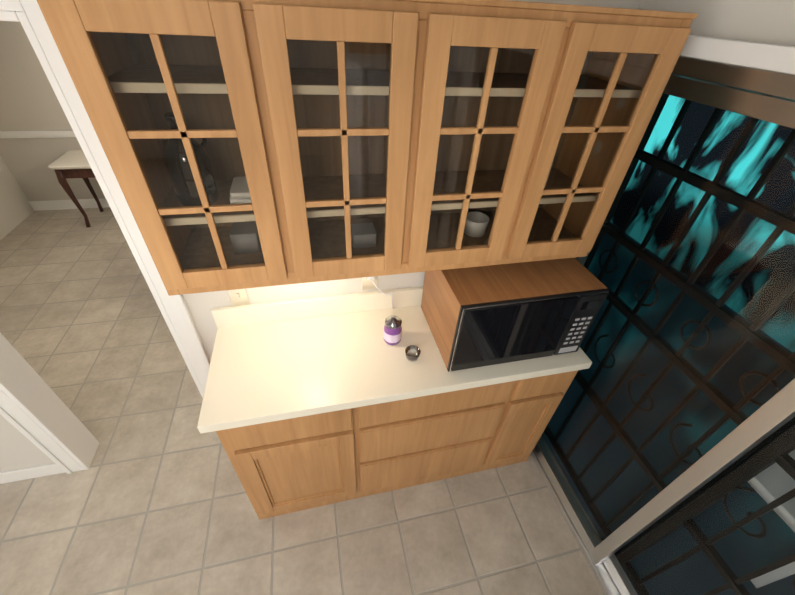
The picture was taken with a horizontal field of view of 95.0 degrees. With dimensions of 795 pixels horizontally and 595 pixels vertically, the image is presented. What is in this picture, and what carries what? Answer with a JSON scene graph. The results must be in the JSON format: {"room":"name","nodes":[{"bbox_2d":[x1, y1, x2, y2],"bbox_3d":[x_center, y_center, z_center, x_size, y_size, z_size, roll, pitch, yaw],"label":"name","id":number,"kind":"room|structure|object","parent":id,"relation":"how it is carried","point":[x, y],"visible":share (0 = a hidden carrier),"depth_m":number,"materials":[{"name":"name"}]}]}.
{"room":"kitchen","nodes":[
{"label":"kitchen","id":0,"kind":"room"},
{"bbox_2d":[0,156,33,239],"bbox_3d":[-3.063,0.913,0.010,0.120,2.360,8.900,-6,40,-12],"label":"wall","id":1,"kind":"structure","parent":0,"point":[16,209],"depth_m":3.77,"materials":[{"name":"white paint"}]},
{"bbox_2d":[0,21,104,200],"bbox_3d":[-2.013,-2.142,3.808,4.370,2.360,0.120,-6,40,-12],"label":"wall","id":2,"kind":"structure","parent":0,"point":[29,101],"depth_m":3.59,"materials":[{"name":"grey paint"}]},
{"bbox_2d":[0,130,75,137],"bbox_3d":[-2.031,-1.806,3.985,4.099,0.065,0.030,-6,40,-12],"label":"trim","id":3,"kind":"structure","parent":2,"relation":"attached to","point":[42,134],"depth_m":3.64,"materials":[{"name":"white wood"}]},
{"bbox_2d":[29,198,109,210],"bbox_3d":[-2.071,-1.230,4.468,4.099,0.110,0.013,-6,40,-12],"label":"baseboard","id":4,"kind":"structure","parent":2,"relation":"attached to","point":[85,203],"depth_m":4.11,"materials":[{"name":"white wood"}]},
{"bbox_2d":[0,207,603,594],"bbox_3d":[-1.052,1.599,1.198,4.380,0.001,9.140,-6,40,-12],"label":"floor","id":5,"kind":"structure","parent":0,"point":[153,499],"depth_m":1.87,"materials":[{"name":"tile"}]},
{"bbox_2d":[48,150,103,227],"bbox_3d":[-2.929,-1.162,3.886,0.875,0.664,0.460,-6,40,-12],"label":"console table","id":6,"kind":"object","parent":5,"relation":"on","point":[71,164],"visible":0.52,"depth_m":3.56,"materials":[{"name":"beige"}]},
{"bbox_2d":[217,406,368,519],"bbox_3d":[-0.461,0.608,1.761,0.530,0.875,0.480,-6,40,-12],"label":"base cabinet","id":7,"kind":"object","parent":5,"relation":"on","point":[300,464],"depth_m":1.53,"materials":[{"name":"brown wood"}]},
{"bbox_2d":[369,378,536,495],"bbox_3d":[0.094,0.548,1.878,0.812,0.875,0.480,-6,40,-12],"label":"base cabinet","id":8,"kind":"object","parent":5,"relation":"on","point":[417,441],"depth_m":1.65,"materials":[{"name":"brown wood"}]},
{"bbox_2d":[197,306,591,433],"bbox_3d":[0.018,0.211,1.561,1.524,0.040,0.496,-6,40,-12],"label":"countertop","id":9,"kind":"structure","parent":8,"relation":"on","point":[264,373],"depth_m":1.44,"materials":[{"name":"white stone"}]},
{"bbox_2d":[384,315,401,344],"bbox_3d":[-0.019,0.133,1.523,0.074,0.124,0.074,-6,40,-12],"label":"candle jar","id":10,"kind":"object","parent":9,"relation":"on","point":[392,330],"visible":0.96,"depth_m":1.50,"materials":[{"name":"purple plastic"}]},
{"bbox_2d":[405,345,420,361],"bbox_3d":[0.061,0.230,1.482,0.064,0.035,0.064,-6,40,-12],"label":"glass","id":11,"kind":"object","parent":9,"relation":"on","point":[413,358],"visible":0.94,"depth_m":1.49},
{"bbox_2d":[421,257,609,371],"bbox_3d":[0.445,0.018,1.526,0.580,0.345,0.402,-6,40,-12],"label":"microwave","id":12,"kind":"object","parent":9,"relation":"on","point":[479,316],"visible":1,"depth_m":1.36,"materials":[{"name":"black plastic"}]},
{"bbox_2d":[497,370,577,466],"bbox_3d":[0.564,0.497,1.978,0.338,0.875,0.480,-6,40,-12],"label":"base cabinet","id":13,"kind":"object","parent":5,"relation":"on","point":[548,393],"depth_m":1.77,"materials":[{"name":"brown wood"}]},
{"bbox_2d":[0,0,640,471],"bbox_3d":[-1.211,-0.076,1.362,4.250,2.360,0.120,-6,40,-12],"label":"wall","id":14,"kind":"structure","parent":0,"point":[18,450],"depth_m":1.59,"materials":[{"name":"white paint"}]},
{"bbox_2d":[0,463,65,483],"bbox_3d":[-2.525,0.979,1.762,1.574,0.090,0.016,-6,40,-12],"label":"baseboard","id":15,"kind":"structure","parent":14,"relation":"attached to","point":[29,472],"depth_m":1.88,"materials":[{"name":"white wood"}]},
{"bbox_2d":[0,0,210,473],"bbox_3d":[-1.296,0.050,1.442,0.880,2.055,0.172,-6,40,-12],"label":"door frame","id":16,"kind":"structure","parent":14,"relation":"attached to","point":[35,410],"depth_m":1.51,"materials":[{"name":"white wood"}]},
{"bbox_2d":[37,0,320,295],"bbox_3d":[-0.484,-0.398,0.999,0.422,0.720,0.340,-6,40,-12],"label":"upper cabinet","id":17,"kind":"object","parent":14,"relation":"attached to","point":[226,70],"depth_m":0.87,"materials":[{"name":"brown wood"}]},
{"bbox_2d":[164,112,218,205],"bbox_3d":[-0.569,-0.375,0.996,0.116,0.232,0.107,-6,40,-12],"label":"bottle","id":18,"kind":"object","parent":17,"relation":"in","point":[186,169],"depth_m":0.98,"materials":[{"name":"black glass"}]},
{"bbox_2d":[229,177,250,203],"bbox_3d":[-0.445,-0.321,1.092,0.100,0.039,0.120,-6,40,-12],"label":"plate","id":19,"kind":"object","parent":17,"relation":"in","point":[237,199],"depth_m":1.05,"materials":[{"name":"white ceramic"}]},
{"bbox_2d":[229,222,260,253],"bbox_3d":[-0.492,-0.195,1.184,0.080,0.070,0.080,-6,40,-12],"label":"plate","id":20,"kind":"object","parent":17,"relation":"in","point":[245,237],"depth_m":1.16,"materials":[{"name":"white ceramic"}]},
{"bbox_2d":[227,289,249,305],"bbox_3d":[-0.655,-0.009,1.495,0.070,0.115,0.016,-6,40,-12],"label":"switch plate","id":21,"kind":"object","parent":14,"relation":"attached to","point":[238,297],"visible":0.69,"depth_m":1.50,"materials":[{"name":"beige plastic"}]},
{"bbox_2d":[211,286,422,329],"bbox_3d":[-0.032,0.008,1.694,1.524,0.099,0.020,-6,40,-12],"label":"backsplash","id":22,"kind":"structure","parent":14,"relation":"attached to","point":[243,315],"depth_m":1.61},
{"bbox_2d":[289,0,464,280],"bbox_3d":[-0.171,-0.432,1.065,0.489,0.720,0.340,-6,40,-12],"label":"upper cabinet","id":23,"kind":"object","parent":14,"relation":"attached to","point":[414,132],"depth_m":1.00,"materials":[{"name":"brown wood"}]},
{"bbox_2d":[351,223,375,247],"bbox_3d":[-0.118,-0.214,1.254,0.080,0.050,0.080,-6,40,-12],"label":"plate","id":24,"kind":"object","parent":23,"relation":"in","point":[362,227],"depth_m":1.23,"materials":[{"name":"white ceramic"}]},
{"bbox_2d":[362,276,392,308],"bbox_3d":[-0.084,-0.031,1.630,0.143,0.224,0.044,-6,40,-12],"label":"electrical outlet plate","id":25,"kind":"object","parent":14,"relation":"attached to","point":[369,283],"visible":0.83,"depth_m":1.61,"materials":[{"name":"beige plastic"}]},
{"bbox_2d":[429,0,612,270],"bbox_3d":[0.174,-0.469,1.138,0.489,0.720,0.340,-6,40,-12],"label":"upper cabinet","id":26,"kind":"object","parent":14,"relation":"attached to","point":[523,68],"depth_m":1.06,"materials":[{"name":"brown wood"}]},
{"bbox_2d":[464,212,488,236],"bbox_3d":[0.288,-0.269,1.344,0.088,0.062,0.088,-14,43,-21],"label":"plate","id":27,"kind":"object","parent":26,"relation":"in","point":[468,230],"depth_m":1.33,"materials":[{"name":"white ceramic"}]},
{"bbox_2d":[529,8,697,261],"bbox_3d":[0.487,-0.503,1.204,0.422,0.720,0.340,-6,40,-12],"label":"upper cabinet","id":28,"kind":"object","parent":14,"relation":"attached to","point":[639,52],"depth_m":1.11,"materials":[{"name":"brown wood"}]},
{"bbox_2d":[638,0,794,74],"bbox_3d":[1.057,0.468,0.883,0.150,2.360,8.900,-6,40,-12],"label":"wall","id":29,"kind":"structure","parent":0,"point":[768,21],"depth_m":0.90,"materials":[{"name":"white paint"}]},
{"bbox_2d":[531,56,794,594],"bbox_3d":[1.011,0.510,1.146,0.100,1.957,1.814,-6,40,-12],"label":"window frame","id":30,"kind":"structure","parent":29,"relation":"in","point":[765,95],"depth_m":1.10,"materials":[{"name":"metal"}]},
{"bbox_2d":[544,93,794,594],"bbox_3d":[1.132,0.490,1.146,0.036,2.000,1.926,-6,40,-12],"label":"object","id":31,"kind":"structure","parent":29,"relation":"in","point":[631,551],"depth_m":1.31,"materials":[{"name":"black metal"}]},
{"bbox_2d":[680,35,794,73],"bbox_3d":[0.973,-0.219,0.439,0.048,0.045,1.820,-6,40,-12],"label":"blind headrail","id":32,"kind":"object","parent":29,"relation":"attached to","point":[774,57],"depth_m":0.86,"materials":[{"name":"white"}]},
{"label":"outside","id":33,"kind":"structure","parent":0,"visible":0},
{"bbox_2d":[542,95,794,594],"bbox_3d":[2.112,-0.466,1.758,2.440,3.200,8.700,-6,40,-12],"label":"window glass","id":34,"kind":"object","parent":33,"point":[742,230],"depth_m":2.90,"materials":[{"name":"blue"}]},
{"bbox_2d":[748,449,794,587],"bbox_3d":[1.889,0.859,1.666,0.510,0.850,0.500,-6,40,-12],"label":"patio chair","id":35,"kind":"object","parent":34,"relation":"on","point":[784,485],"depth_m":1.63,"materials":[{"name":"white plastic"}]}
]}

